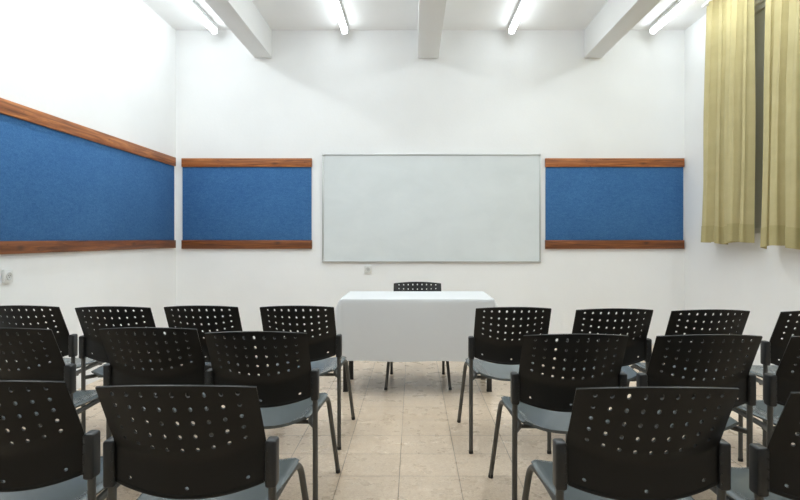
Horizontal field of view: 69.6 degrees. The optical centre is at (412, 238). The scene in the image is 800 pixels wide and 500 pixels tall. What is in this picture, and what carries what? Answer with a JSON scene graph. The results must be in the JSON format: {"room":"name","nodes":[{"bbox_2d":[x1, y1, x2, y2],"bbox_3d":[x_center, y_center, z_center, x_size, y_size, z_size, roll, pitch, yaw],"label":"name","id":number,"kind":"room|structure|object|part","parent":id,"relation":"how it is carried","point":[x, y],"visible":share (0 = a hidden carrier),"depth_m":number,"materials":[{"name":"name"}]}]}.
{"room":"lecture hall","nodes":[
{"label":"lecture hall","id":0,"kind":"room"},
{"bbox_2d":[0,0,175,389],"bbox_3d":[-2.780,-0.580,1.950,0.200,3.560,9.100,0,0,0],"label":"wall","id":1,"kind":"structure","parent":0,"point":[108,67],"depth_m":4.82,"materials":[{"name":"paint"}]},
{"bbox_2d":[2,269,12,282],"bbox_3d":[-2.667,0.245,3.785,0.026,0.090,0.084,0,0,0],"label":"wall socket","id":2,"kind":"object","parent":1,"relation":"attached to","point":[7,274],"visible":1,"depth_m":3.77,"materials":[{"name":"white plastic"}]},
{"bbox_2d":[0,98,175,253],"bbox_3d":[-2.664,-0.405,4.213,0.032,1.008,4.425,0,0,0],"label":"notice board","id":3,"kind":"object","parent":1,"relation":"attached to","point":[66,186],"visible":1,"depth_m":4.54,"materials":[{"name":"blue fabric"}]},
{"bbox_3d":[-2.664,-0.861,4.213,0.032,0.097,4.425,0,0,0],"label":"rail","id":4,"kind":"part","parent":3,"relation":"part of","materials":[{"name":"brown wood"}]},
{"bbox_3d":[-2.664,0.056,4.213,0.032,0.086,4.425,0,0,0],"label":"rail","id":5,"kind":"part","parent":3,"relation":"part of","materials":[{"name":"brown wood"}]},
{"bbox_2d":[6,345,795,499],"bbox_3d":[0.195,1.260,1.950,6.150,0.120,9.500,0,0,0],"label":"floor","id":6,"kind":"structure","parent":0,"point":[406,440],"depth_m":3.41,"materials":[{"name":"tile"}]},
{"bbox_2d":[0,328,99,436],"bbox_3d":[-1.706,0.781,2.703,0.512,0.837,0.703,0,0,0],"label":"chair","id":7,"kind":"object","parent":6,"relation":"on","point":[56,370],"visible":0.4,"depth_m":2.43,"materials":[{"name":"black plastic"}]},
{"bbox_3d":[-1.706,0.530,2.423,0.412,0.333,0.142,0,0,0],"label":"backrest","id":8,"kind":"part","parent":7,"relation":"part of","materials":[{"name":"black plastic"}]},
{"bbox_3d":[-1.706,0.769,2.717,0.434,0.053,0.460,0,0,0],"label":"seat","id":9,"kind":"part","parent":7,"relation":"part of","materials":[{"name":"grey plastic"}]},
{"bbox_3d":[-1.497,0.977,2.774,0.060,0.427,0.558,0,0,3],"label":"leg","id":10,"kind":"part","parent":7,"relation":"part of","materials":[{"name":"grey metal"}]},
{"bbox_2d":[0,305,104,375],"bbox_3d":[-2.160,0.781,3.493,0.512,0.837,0.703,0,0,0],"label":"chair","id":11,"kind":"object","parent":6,"relation":"on","point":[67,343],"visible":0.39,"depth_m":3.20,"materials":[{"name":"black plastic"}]},
{"bbox_3d":[-2.160,0.530,3.212,0.412,0.333,0.142,0,0,0],"label":"backrest","id":12,"kind":"part","parent":11,"relation":"part of","materials":[{"name":"black plastic"}]},
{"bbox_3d":[-2.160,0.769,3.507,0.434,0.053,0.460,0,0,0],"label":"seat","id":13,"kind":"part","parent":11,"relation":"part of","materials":[{"name":"grey plastic"}]},
{"bbox_3d":[-1.951,0.977,3.564,0.060,0.427,0.558,0,0,3],"label":"leg","id":14,"kind":"part","parent":11,"relation":"part of","materials":[{"name":"grey metal"}]},
{"bbox_2d":[0,380,120,499],"bbox_3d":[-1.132,0.781,1.823,0.512,0.837,0.703,0,0,-2],"label":"chair","id":15,"kind":"object","parent":6,"relation":"on","point":[66,464],"visible":0.89,"depth_m":1.58,"materials":[{"name":"black plastic"}]},
{"bbox_3d":[-1.123,0.530,1.543,0.412,0.333,0.142,0,0,-2],"label":"backrest","id":16,"kind":"part","parent":15,"relation":"part of","materials":[{"name":"black plastic"}]},
{"bbox_3d":[-1.133,0.769,1.837,0.434,0.053,0.460,0,0,-2],"label":"seat","id":17,"kind":"part","parent":15,"relation":"part of","materials":[{"name":"grey plastic"}]},
{"bbox_3d":[-0.907,0.889,1.625,0.023,0.598,0.026,0,0,-2],"label":"leg","id":18,"kind":"part","parent":15,"relation":"part of","materials":[{"name":"grey metal"}]},
{"bbox_3d":[-0.925,0.977,1.901,0.060,0.427,0.558,0,0,1],"label":"leg","id":19,"kind":"part","parent":15,"relation":"part of","materials":[{"name":"grey metal"}]},
{"bbox_2d":[75,306,181,432],"bbox_3d":[-1.644,0.781,3.453,0.512,0.837,0.703,0,0,-1],"label":"chair","id":20,"kind":"object","parent":6,"relation":"on","point":[91,342],"visible":0.38,"depth_m":3.16,"materials":[{"name":"black plastic"}]},
{"bbox_3d":[-1.859,0.889,3.243,0.023,0.598,0.026,0,0,-1],"label":"leg","id":21,"kind":"part","parent":20,"relation":"part of","materials":[{"name":"grey metal"}]},
{"bbox_3d":[-1.854,0.977,3.520,0.060,0.427,0.558,0,0,-4],"label":"leg","id":22,"kind":"part","parent":20,"relation":"part of","materials":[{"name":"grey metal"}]},
{"bbox_3d":[-1.639,0.530,3.173,0.412,0.333,0.142,0,0,-1],"label":"backrest","id":23,"kind":"part","parent":20,"relation":"part of","materials":[{"name":"black plastic"}]},
{"bbox_3d":[-1.644,0.769,3.467,0.434,0.053,0.460,0,0,-1],"label":"seat","id":24,"kind":"part","parent":20,"relation":"part of","materials":[{"name":"grey plastic"}]},
{"bbox_2d":[99,327,246,499],"bbox_3d":[-1.106,0.781,2.713,0.512,0.837,0.703,0,0,0],"label":"chair","id":25,"kind":"object","parent":6,"relation":"on","point":[115,372],"visible":0.49,"depth_m":2.43,"materials":[{"name":"black plastic"}]},
{"bbox_3d":[-1.325,0.889,2.507,0.023,0.598,0.026,0,0,0],"label":"leg","id":26,"kind":"part","parent":25,"relation":"part of","materials":[{"name":"grey metal"}]},
{"bbox_3d":[-1.106,0.530,2.433,0.412,0.333,0.142,0,0,0],"label":"backrest","id":27,"kind":"part","parent":25,"relation":"part of","materials":[{"name":"black plastic"}]},
{"bbox_3d":[-1.106,0.769,2.727,0.434,0.053,0.460,0,0,0],"label":"seat","id":28,"kind":"part","parent":25,"relation":"part of","materials":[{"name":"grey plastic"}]},
{"bbox_2d":[95,385,308,499],"bbox_3d":[-0.603,0.781,1.778,0.512,0.837,0.703,0,0,0],"label":"chair","id":29,"kind":"object","parent":6,"relation":"on","point":[250,467],"visible":1,"depth_m":1.52,"materials":[{"name":"black plastic"}]},
{"bbox_3d":[-0.822,0.889,1.572,0.023,0.598,0.026,0,0,0],"label":"leg","id":30,"kind":"part","parent":29,"relation":"part of","materials":[{"name":"grey metal"}]},
{"bbox_3d":[-0.603,0.769,1.792,0.434,0.053,0.460,0,0,0],"label":"seat","id":31,"kind":"part","parent":29,"relation":"part of","materials":[{"name":"grey plastic"}]},
{"bbox_3d":[-0.385,0.889,1.572,0.023,0.598,0.026,0,0,0],"label":"leg","id":32,"kind":"part","parent":29,"relation":"part of","materials":[{"name":"grey metal"}]},
{"bbox_3d":[-0.394,0.977,1.849,0.060,0.427,0.558,0,0,3],"label":"leg","id":33,"kind":"part","parent":29,"relation":"part of","materials":[{"name":"grey metal"}]},
{"bbox_2d":[164,305,266,449],"bbox_3d":[-1.170,0.781,3.488,0.512,0.837,0.703,0,0,0],"label":"chair","id":34,"kind":"object","parent":6,"relation":"on","point":[172,315],"visible":0.34,"depth_m":3.18,"materials":[{"name":"black plastic"}]},
{"bbox_3d":[-1.170,0.530,3.208,0.412,0.333,0.142,0,0,0],"label":"backrest","id":35,"kind":"part","parent":34,"relation":"part of","materials":[{"name":"black plastic"}]},
{"bbox_2d":[205,331,340,499],"bbox_3d":[-0.628,0.781,2.613,0.512,0.837,0.703,0,0,0],"label":"chair","id":36,"kind":"object","parent":6,"relation":"on","point":[280,401],"visible":0.74,"depth_m":2.36,"materials":[{"name":"black plastic"}]},
{"bbox_3d":[-0.628,0.530,2.333,0.412,0.333,0.142,0,0,0],"label":"backrest","id":37,"kind":"part","parent":36,"relation":"part of","materials":[{"name":"black plastic"}]},
{"bbox_3d":[-0.628,0.769,2.627,0.434,0.053,0.460,0,0,0],"label":"seat","id":38,"kind":"part","parent":36,"relation":"part of","materials":[{"name":"grey plastic"}]},
{"bbox_3d":[-0.409,0.889,2.407,0.023,0.598,0.026,0,0,0],"label":"leg","id":39,"kind":"part","parent":36,"relation":"part of","materials":[{"name":"grey metal"}]},
{"bbox_3d":[-0.419,0.977,2.684,0.060,0.427,0.558,0,0,3],"label":"leg","id":40,"kind":"part","parent":36,"relation":"part of","materials":[{"name":"grey metal"}]},
{"bbox_2d":[260,306,354,449],"bbox_3d":[-0.640,0.781,3.483,0.512,0.837,0.703,0,0,0],"label":"chair","id":41,"kind":"object","parent":6,"relation":"on","point":[319,345],"visible":0.62,"depth_m":3.23,"materials":[{"name":"black plastic"}]},
{"bbox_3d":[-0.640,0.530,3.203,0.412,0.333,0.142,0,0,0],"label":"backrest","id":42,"kind":"part","parent":41,"relation":"part of","materials":[{"name":"black plastic"}]},
{"bbox_3d":[-0.640,0.769,3.497,0.434,0.053,0.460,0,0,0],"label":"seat","id":43,"kind":"part","parent":41,"relation":"part of","materials":[{"name":"grey plastic"}]},
{"bbox_3d":[-0.421,0.889,3.277,0.023,0.598,0.026,0,0,0],"label":"leg","id":44,"kind":"part","parent":41,"relation":"part of","materials":[{"name":"grey metal"}]},
{"bbox_3d":[-0.431,0.977,3.554,0.060,0.427,0.558,0,0,3],"label":"leg","id":45,"kind":"part","parent":41,"relation":"part of","materials":[{"name":"grey metal"}]},
{"bbox_2d":[343,361,491,391],"bbox_3d":[0.035,0.833,4.710,1.170,0.735,0.650,0,0,0],"label":"table","id":46,"kind":"object","parent":6,"relation":"on","point":[351,363],"visible":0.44,"depth_m":4.51,"materials":[{"name":"black metal"}]},
{"bbox_3d":[-0.530,0.844,4.530,0.038,0.701,0.038,0,0,0],"label":"leg","id":47,"kind":"part","parent":46,"relation":"part of","materials":[{"name":"black metal"}]},
{"bbox_3d":[-0.530,0.844,4.925,0.038,0.701,0.038,0,0,0],"label":"leg","id":48,"kind":"part","parent":46,"relation":"part of","materials":[{"name":"black metal"}]},
{"bbox_2d":[334,291,499,361],"bbox_3d":[0.032,0.697,4.712,1.332,0.477,0.712,0,0,0],"label":"tablecloth","id":49,"kind":"object","parent":46,"relation":"on","point":[384,326],"visible":0.79,"depth_m":4.37,"materials":[{"name":"white fabric"}]},
{"bbox_3d":[0.600,0.844,4.530,0.038,0.701,0.038,0,0,0],"label":"leg","id":50,"kind":"part","parent":46,"relation":"part of","materials":[{"name":"black metal"}]},
{"bbox_2d":[384,282,451,389],"bbox_3d":[0.040,0.795,4.897,0.538,0.810,0.703,0,0,0],"label":"chair","id":51,"kind":"object","parent":6,"relation":"on","point":[400,286],"visible":0.12,"depth_m":5.20,"materials":[{"name":"black plastic"}]},
{"bbox_3d":[-0.180,0.984,4.826,0.063,0.414,0.558,0,0,3],"label":"leg","id":52,"kind":"part","parent":51,"relation":"part of","materials":[{"name":"grey metal"}]},
{"bbox_3d":[-0.189,0.899,5.103,0.025,0.579,0.026,0,0,0],"label":"leg","id":53,"kind":"part","parent":51,"relation":"part of","materials":[{"name":"grey metal"}]},
{"bbox_3d":[0.040,0.551,5.177,0.433,0.322,0.142,0,0,0],"label":"backrest","id":54,"kind":"part","parent":51,"relation":"part of","materials":[{"name":"black plastic"}]},
{"bbox_3d":[0.269,0.899,5.103,0.025,0.579,0.026,0,0,0],"label":"leg","id":55,"kind":"part","parent":51,"relation":"part of","materials":[{"name":"grey metal"}]},
{"bbox_3d":[0.260,0.984,4.826,0.063,0.414,0.558,0,0,-3],"label":"leg","id":56,"kind":"part","parent":51,"relation":"part of","materials":[{"name":"grey metal"}]},
{"bbox_2d":[457,307,550,453],"bbox_3d":[0.543,0.781,3.423,0.512,0.837,0.703,0,0,0],"label":"chair","id":57,"kind":"object","parent":6,"relation":"on","point":[495,363],"visible":0.66,"depth_m":3.18,"materials":[{"name":"black plastic"}]},
{"bbox_3d":[0.334,0.977,3.494,0.060,0.427,0.558,0,0,-3],"label":"leg","id":58,"kind":"part","parent":57,"relation":"part of","materials":[{"name":"grey metal"}]},
{"bbox_3d":[0.325,0.889,3.217,0.023,0.598,0.026,0,0,0],"label":"leg","id":59,"kind":"part","parent":57,"relation":"part of","materials":[{"name":"grey metal"}]},
{"bbox_3d":[0.543,0.769,3.437,0.434,0.053,0.460,0,0,0],"label":"seat","id":60,"kind":"part","parent":57,"relation":"part of","materials":[{"name":"grey plastic"}]},
{"bbox_3d":[0.543,0.530,3.143,0.412,0.333,0.142,0,0,0],"label":"backrest","id":61,"kind":"part","parent":57,"relation":"part of","materials":[{"name":"black plastic"}]},
{"bbox_3d":[0.762,0.889,3.217,0.023,0.598,0.026,0,0,0],"label":"leg","id":62,"kind":"part","parent":57,"relation":"part of","materials":[{"name":"grey metal"}]},
{"bbox_2d":[488,334,628,499],"bbox_3d":[0.634,0.781,2.553,0.512,0.837,0.703,0,0,0],"label":"chair","id":63,"kind":"object","parent":6,"relation":"on","point":[549,409],"visible":0.75,"depth_m":2.30,"materials":[{"name":"black plastic"}]},
{"bbox_3d":[0.425,0.977,2.624,0.060,0.427,0.558,0,0,-3],"label":"leg","id":64,"kind":"part","parent":63,"relation":"part of","materials":[{"name":"grey metal"}]},
{"bbox_3d":[0.415,0.889,2.347,0.023,0.598,0.026,0,0,0],"label":"leg","id":65,"kind":"part","parent":63,"relation":"part of","materials":[{"name":"grey metal"}]},
{"bbox_3d":[0.634,0.769,2.567,0.434,0.053,0.460,0,0,0],"label":"seat","id":66,"kind":"part","parent":63,"relation":"part of","materials":[{"name":"grey plastic"}]},
{"bbox_3d":[0.634,0.530,2.273,0.412,0.333,0.142,0,0,0],"label":"backrest","id":67,"kind":"part","parent":63,"relation":"part of","materials":[{"name":"black plastic"}]},
{"bbox_2d":[552,308,652,452],"bbox_3d":[1.067,0.781,3.358,0.512,0.837,0.703,0,0,0],"label":"chair","id":68,"kind":"object","parent":6,"relation":"on","point":[641,346],"visible":0.44,"depth_m":3.06,"materials":[{"name":"black plastic"}]},
{"bbox_3d":[1.067,0.769,3.372,0.434,0.053,0.460,0,0,0],"label":"seat","id":69,"kind":"part","parent":68,"relation":"part of","materials":[{"name":"grey plastic"}]},
{"bbox_3d":[1.067,0.530,3.078,0.412,0.333,0.142,0,0,0],"label":"backrest","id":70,"kind":"part","parent":68,"relation":"part of","materials":[{"name":"black plastic"}]},
{"bbox_3d":[1.286,0.889,3.152,0.023,0.598,0.026,0,0,0],"label":"leg","id":71,"kind":"part","parent":68,"relation":"part of","materials":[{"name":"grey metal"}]},
{"bbox_2d":[522,387,738,499],"bbox_3d":[0.615,0.781,1.761,0.512,0.837,0.703,0,0,0],"label":"chair","id":72,"kind":"object","parent":6,"relation":"on","point":[581,468],"visible":1,"depth_m":1.50,"materials":[{"name":"black plastic"}]},
{"bbox_3d":[0.406,0.977,1.832,0.060,0.427,0.558,0,0,-3],"label":"leg","id":73,"kind":"part","parent":72,"relation":"part of","materials":[{"name":"grey metal"}]},
{"bbox_3d":[0.397,0.889,1.555,0.023,0.598,0.026,0,0,0],"label":"leg","id":74,"kind":"part","parent":72,"relation":"part of","materials":[{"name":"grey metal"}]},
{"bbox_3d":[0.615,0.769,1.775,0.434,0.053,0.460,0,0,0],"label":"seat","id":75,"kind":"part","parent":72,"relation":"part of","materials":[{"name":"grey plastic"}]},
{"bbox_3d":[0.834,0.889,1.555,0.023,0.598,0.026,0,0,0],"label":"leg","id":76,"kind":"part","parent":72,"relation":"part of","materials":[{"name":"grey metal"}]},
{"bbox_2d":[601,334,761,466],"bbox_3d":[1.146,0.781,2.538,0.512,0.837,0.703,0,0,0],"label":"chair","id":77,"kind":"object","parent":6,"relation":"on","point":[741,378],"visible":0.5,"depth_m":2.25,"materials":[{"name":"black plastic"}]},
{"bbox_3d":[1.146,0.769,2.552,0.434,0.053,0.460,0,0,0],"label":"seat","id":78,"kind":"part","parent":77,"relation":"part of","materials":[{"name":"grey plastic"}]},
{"bbox_3d":[1.146,0.530,2.258,0.412,0.333,0.142,0,0,0],"label":"backrest","id":79,"kind":"part","parent":77,"relation":"part of","materials":[{"name":"black plastic"}]},
{"bbox_3d":[1.355,0.977,2.609,0.060,0.427,0.558,0,0,3],"label":"leg","id":80,"kind":"part","parent":77,"relation":"part of","materials":[{"name":"grey metal"}]},
{"bbox_3d":[1.365,0.889,2.332,0.023,0.598,0.026,0,0,0],"label":"leg","id":81,"kind":"part","parent":77,"relation":"part of","materials":[{"name":"grey metal"}]},
{"bbox_2d":[627,309,749,461],"bbox_3d":[1.552,0.781,3.313,0.512,0.837,0.703,0,0,0],"label":"chair","id":82,"kind":"object","parent":6,"relation":"on","point":[740,318],"visible":0.44,"depth_m":3.01,"materials":[{"name":"black plastic"}]},
{"bbox_3d":[1.343,0.977,3.384,0.060,0.427,0.558,0,0,-3],"label":"leg","id":83,"kind":"part","parent":82,"relation":"part of","materials":[{"name":"grey metal"}]},
{"bbox_3d":[1.552,0.769,3.327,0.434,0.053,0.460,0,0,0],"label":"seat","id":84,"kind":"part","parent":82,"relation":"part of","materials":[{"name":"grey plastic"}]},
{"bbox_3d":[1.552,0.530,3.033,0.412,0.333,0.142,0,0,0],"label":"backrest","id":85,"kind":"part","parent":82,"relation":"part of","materials":[{"name":"black plastic"}]},
{"bbox_3d":[1.770,0.889,3.107,0.023,0.598,0.026,0,0,0],"label":"leg","id":86,"kind":"part","parent":82,"relation":"part of","materials":[{"name":"grey metal"}]},
{"bbox_2d":[702,392,799,499],"bbox_3d":[1.130,0.781,1.723,0.512,0.837,0.703,0,0,0],"label":"chair","id":87,"kind":"object","parent":6,"relation":"on","point":[773,471],"visible":0.72,"depth_m":1.49,"materials":[{"name":"black plastic"}]},
{"bbox_3d":[0.921,0.977,1.794,0.060,0.427,0.558,0,0,-3],"label":"leg","id":88,"kind":"part","parent":87,"relation":"part of","materials":[{"name":"grey metal"}]},
{"bbox_3d":[1.130,0.769,1.737,0.434,0.053,0.460,0,0,0],"label":"seat","id":89,"kind":"part","parent":87,"relation":"part of","materials":[{"name":"grey plastic"}]},
{"bbox_3d":[0.911,0.889,1.517,0.023,0.598,0.026,0,0,0],"label":"leg","id":90,"kind":"part","parent":87,"relation":"part of","materials":[{"name":"grey metal"}]},
{"bbox_3d":[1.130,0.530,1.442,0.412,0.333,0.142,0,0,0],"label":"backrest","id":91,"kind":"part","parent":87,"relation":"part of","materials":[{"name":"black plastic"}]},
{"bbox_2d":[725,311,799,447],"bbox_3d":[2.100,0.781,3.278,0.512,0.837,0.703,0,0,0],"label":"chair","id":92,"kind":"object","parent":6,"relation":"on","point":[772,350],"visible":0.48,"depth_m":3.05,"materials":[{"name":"black plastic"}]},
{"bbox_3d":[1.891,0.977,3.349,0.060,0.427,0.558,0,0,-3],"label":"leg","id":93,"kind":"part","parent":92,"relation":"part of","materials":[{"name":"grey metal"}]},
{"bbox_3d":[2.100,0.769,3.292,0.434,0.053,0.460,0,0,0],"label":"seat","id":94,"kind":"part","parent":92,"relation":"part of","materials":[{"name":"grey plastic"}]},
{"bbox_3d":[1.881,0.889,3.072,0.023,0.598,0.026,0,0,0],"label":"leg","id":95,"kind":"part","parent":92,"relation":"part of","materials":[{"name":"grey metal"}]},
{"bbox_3d":[2.100,0.530,2.998,0.412,0.333,0.142,0,0,0],"label":"backrest","id":96,"kind":"part","parent":92,"relation":"part of","materials":[{"name":"black plastic"}]},
{"bbox_2d":[732,336,799,444],"bbox_3d":[1.660,0.781,2.528,0.512,0.837,0.703,0,0,0],"label":"chair","id":97,"kind":"object","parent":6,"relation":"on","point":[777,387],"visible":0.59,"depth_m":2.30,"materials":[{"name":"black plastic"}]},
{"bbox_3d":[1.451,0.977,2.599,0.060,0.427,0.558,0,0,-3],"label":"leg","id":98,"kind":"part","parent":97,"relation":"part of","materials":[{"name":"grey metal"}]},
{"bbox_3d":[1.660,0.769,2.542,0.434,0.053,0.460,0,0,0],"label":"seat","id":99,"kind":"part","parent":97,"relation":"part of","materials":[{"name":"grey plastic"}]},
{"bbox_3d":[1.442,0.889,2.322,0.023,0.598,0.026,0,0,0],"label":"leg","id":100,"kind":"part","parent":97,"relation":"part of","materials":[{"name":"grey metal"}]},
{"bbox_3d":[1.660,0.530,2.248,0.412,0.333,0.142,0,0,0],"label":"backrest","id":101,"kind":"part","parent":97,"relation":"part of","materials":[{"name":"black plastic"}]},
{"bbox_2d":[142,0,708,29],"bbox_3d":[0.195,-2.435,1.950,6.150,0.150,9.500,0,0,0],"label":"ceiling","id":102,"kind":"structure","parent":0,"point":[279,14],"depth_m":6.04,"materials":[{"name":"paint"}]},
{"bbox_2d":[181,0,217,33],"bbox_3d":[-2.195,-2.311,3.730,0.072,0.094,5.260,0,0,0],"label":"fluorescent light","id":103,"kind":"object","parent":102,"relation":"attached to","point":[191,5],"visible":1,"depth_m":5.90,"materials":[{"name":"white plastic"}]},
{"bbox_2d":[331,0,347,33],"bbox_3d":[-0.755,-2.311,3.730,0.072,0.094,5.260,0,0,0],"label":"fluorescent light","id":104,"kind":"object","parent":102,"relation":"attached to","point":[337,5],"visible":1,"depth_m":5.90,"materials":[{"name":"white plastic"}]},
{"bbox_2d":[508,0,529,33],"bbox_3d":[1.090,-2.311,3.730,0.072,0.094,5.260,0,0,0],"label":"fluorescent light","id":105,"kind":"object","parent":102,"relation":"attached to","point":[522,4],"visible":1,"depth_m":5.90,"materials":[{"name":"white plastic"}]},
{"bbox_2d":[649,0,692,33],"bbox_3d":[2.650,-2.311,3.730,0.072,0.094,5.260,0,0,0],"label":"fluorescent light","id":106,"kind":"object","parent":102,"relation":"attached to","point":[679,5],"visible":1,"depth_m":5.91,"materials":[{"name":"white plastic"}]},
{"bbox_2d":[702,0,711,7],"bbox_3d":[2.930,-2.346,4.550,0.040,0.028,2.500,0,0,0],"label":"rail","id":107,"kind":"object","parent":102,"relation":"attached to","point":[706,3],"visible":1,"depth_m":5.72,"materials":[{"name":"white metal"}]},
{"bbox_2d":[701,0,755,244],"bbox_3d":[2.897,-1.139,5.404,0.165,2.382,0.863,0,0,0],"label":"curtain","id":108,"kind":"object","parent":107,"relation":"hanging from","point":[729,117],"visible":1,"depth_m":5.20,"materials":[{"name":"fabric"}]},
{"bbox_2d":[760,0,799,249],"bbox_3d":[2.902,-1.122,4.284,0.149,2.416,1.086,0,0,0],"label":"curtain","id":109,"kind":"object","parent":107,"relation":"hanging from","point":[780,216],"visible":1,"depth_m":4.53,"materials":[{"name":"fabric"}]},
{"bbox_2d":[176,30,684,344],"bbox_3d":[0.195,-0.580,6.600,6.150,3.560,0.200,0,0,0],"label":"wall","id":110,"kind":"structure","parent":0,"point":[319,92],"depth_m":6.50,"materials":[{"name":"paint"}]},
{"bbox_2d":[205,0,271,57],"bbox_3d":[-1.690,-2.203,1.950,0.200,0.315,9.100,0,0,0],"label":"beam","id":111,"kind":"structure","parent":110,"relation":"attached to","point":[243,18],"depth_m":5.67,"materials":[{"name":"paint"}]},
{"bbox_2d":[181,158,311,248],"bbox_3d":[-1.873,-0.399,6.484,1.466,1.020,0.032,0,0,0],"label":"notice board","id":112,"kind":"object","parent":110,"relation":"attached to","point":[229,203],"visible":1,"depth_m":6.48,"materials":[{"name":"blue fabric"}]},
{"bbox_3d":[-1.873,-0.861,6.484,1.466,0.097,0.032,0,0,0],"label":"rail","id":113,"kind":"part","parent":112,"relation":"part of","materials":[{"name":"brown wood"}]},
{"bbox_3d":[-1.873,0.062,6.484,1.466,0.098,0.032,0,0,0],"label":"rail","id":114,"kind":"part","parent":112,"relation":"part of","materials":[{"name":"brown wood"}]},
{"bbox_2d":[364,266,371,272],"bbox_3d":[-0.508,0.344,6.487,0.082,0.087,0.026,0,0,0],"label":"wall socket","id":115,"kind":"object","parent":110,"relation":"attached to","point":[367,269],"visible":1,"depth_m":6.48,"materials":[{"name":"white plastic"}]},
{"bbox_2d":[322,154,540,261],"bbox_3d":[0.208,-0.349,6.484,2.467,1.224,0.033,0,0,0],"label":"whiteboard","id":116,"kind":"object","parent":110,"relation":"attached to","point":[376,207],"visible":1,"depth_m":6.48,"materials":[{"name":"plastic"}]},
{"bbox_2d":[418,0,445,57],"bbox_3d":[0.170,-2.203,1.950,0.235,0.315,9.100,0,0,0],"label":"beam","id":117,"kind":"structure","parent":110,"relation":"attached to","point":[431,13],"depth_m":5.53,"materials":[{"name":"paint"}]},
{"bbox_2d":[545,158,683,248],"bbox_3d":[2.272,-0.399,6.484,1.565,1.020,0.032,0,0,0],"label":"notice board","id":118,"kind":"object","parent":110,"relation":"attached to","point":[591,203],"visible":1,"depth_m":6.48,"materials":[{"name":"blue fabric"}]},
{"bbox_3d":[2.272,-0.861,6.484,1.565,0.097,0.032,0,0,0],"label":"rail","id":119,"kind":"part","parent":118,"relation":"part of","materials":[{"name":"brown wood"}]},
{"bbox_3d":[2.272,0.062,6.484,1.565,0.098,0.032,0,0,0],"label":"rail","id":120,"kind":"part","parent":118,"relation":"part of","materials":[{"name":"brown wood"}]},
{"bbox_2d":[584,0,660,57],"bbox_3d":[2.030,-2.203,1.950,0.200,0.315,9.100,0,0,0],"label":"beam","id":121,"kind":"structure","parent":110,"relation":"attached to","point":[616,18],"depth_m":5.69,"materials":[{"name":"paint"}]},
{"bbox_2d":[685,0,799,364],"bbox_3d":[3.170,-0.580,1.950,0.200,3.560,9.100,0,0,0],"label":"wall","id":122,"kind":"structure","parent":0,"point":[765,283],"depth_m":5.80,"materials":[{"name":"paint"}]},
{"bbox_2d":[754,0,765,232],"bbox_3d":[3.130,-1.075,4.775,0.060,2.050,1.650,0,0,0],"label":"window","id":123,"kind":"structure","parent":122,"relation":"in","point":[759,11],"depth_m":5.19,"materials":[{"name":"white paint"}]}
]}

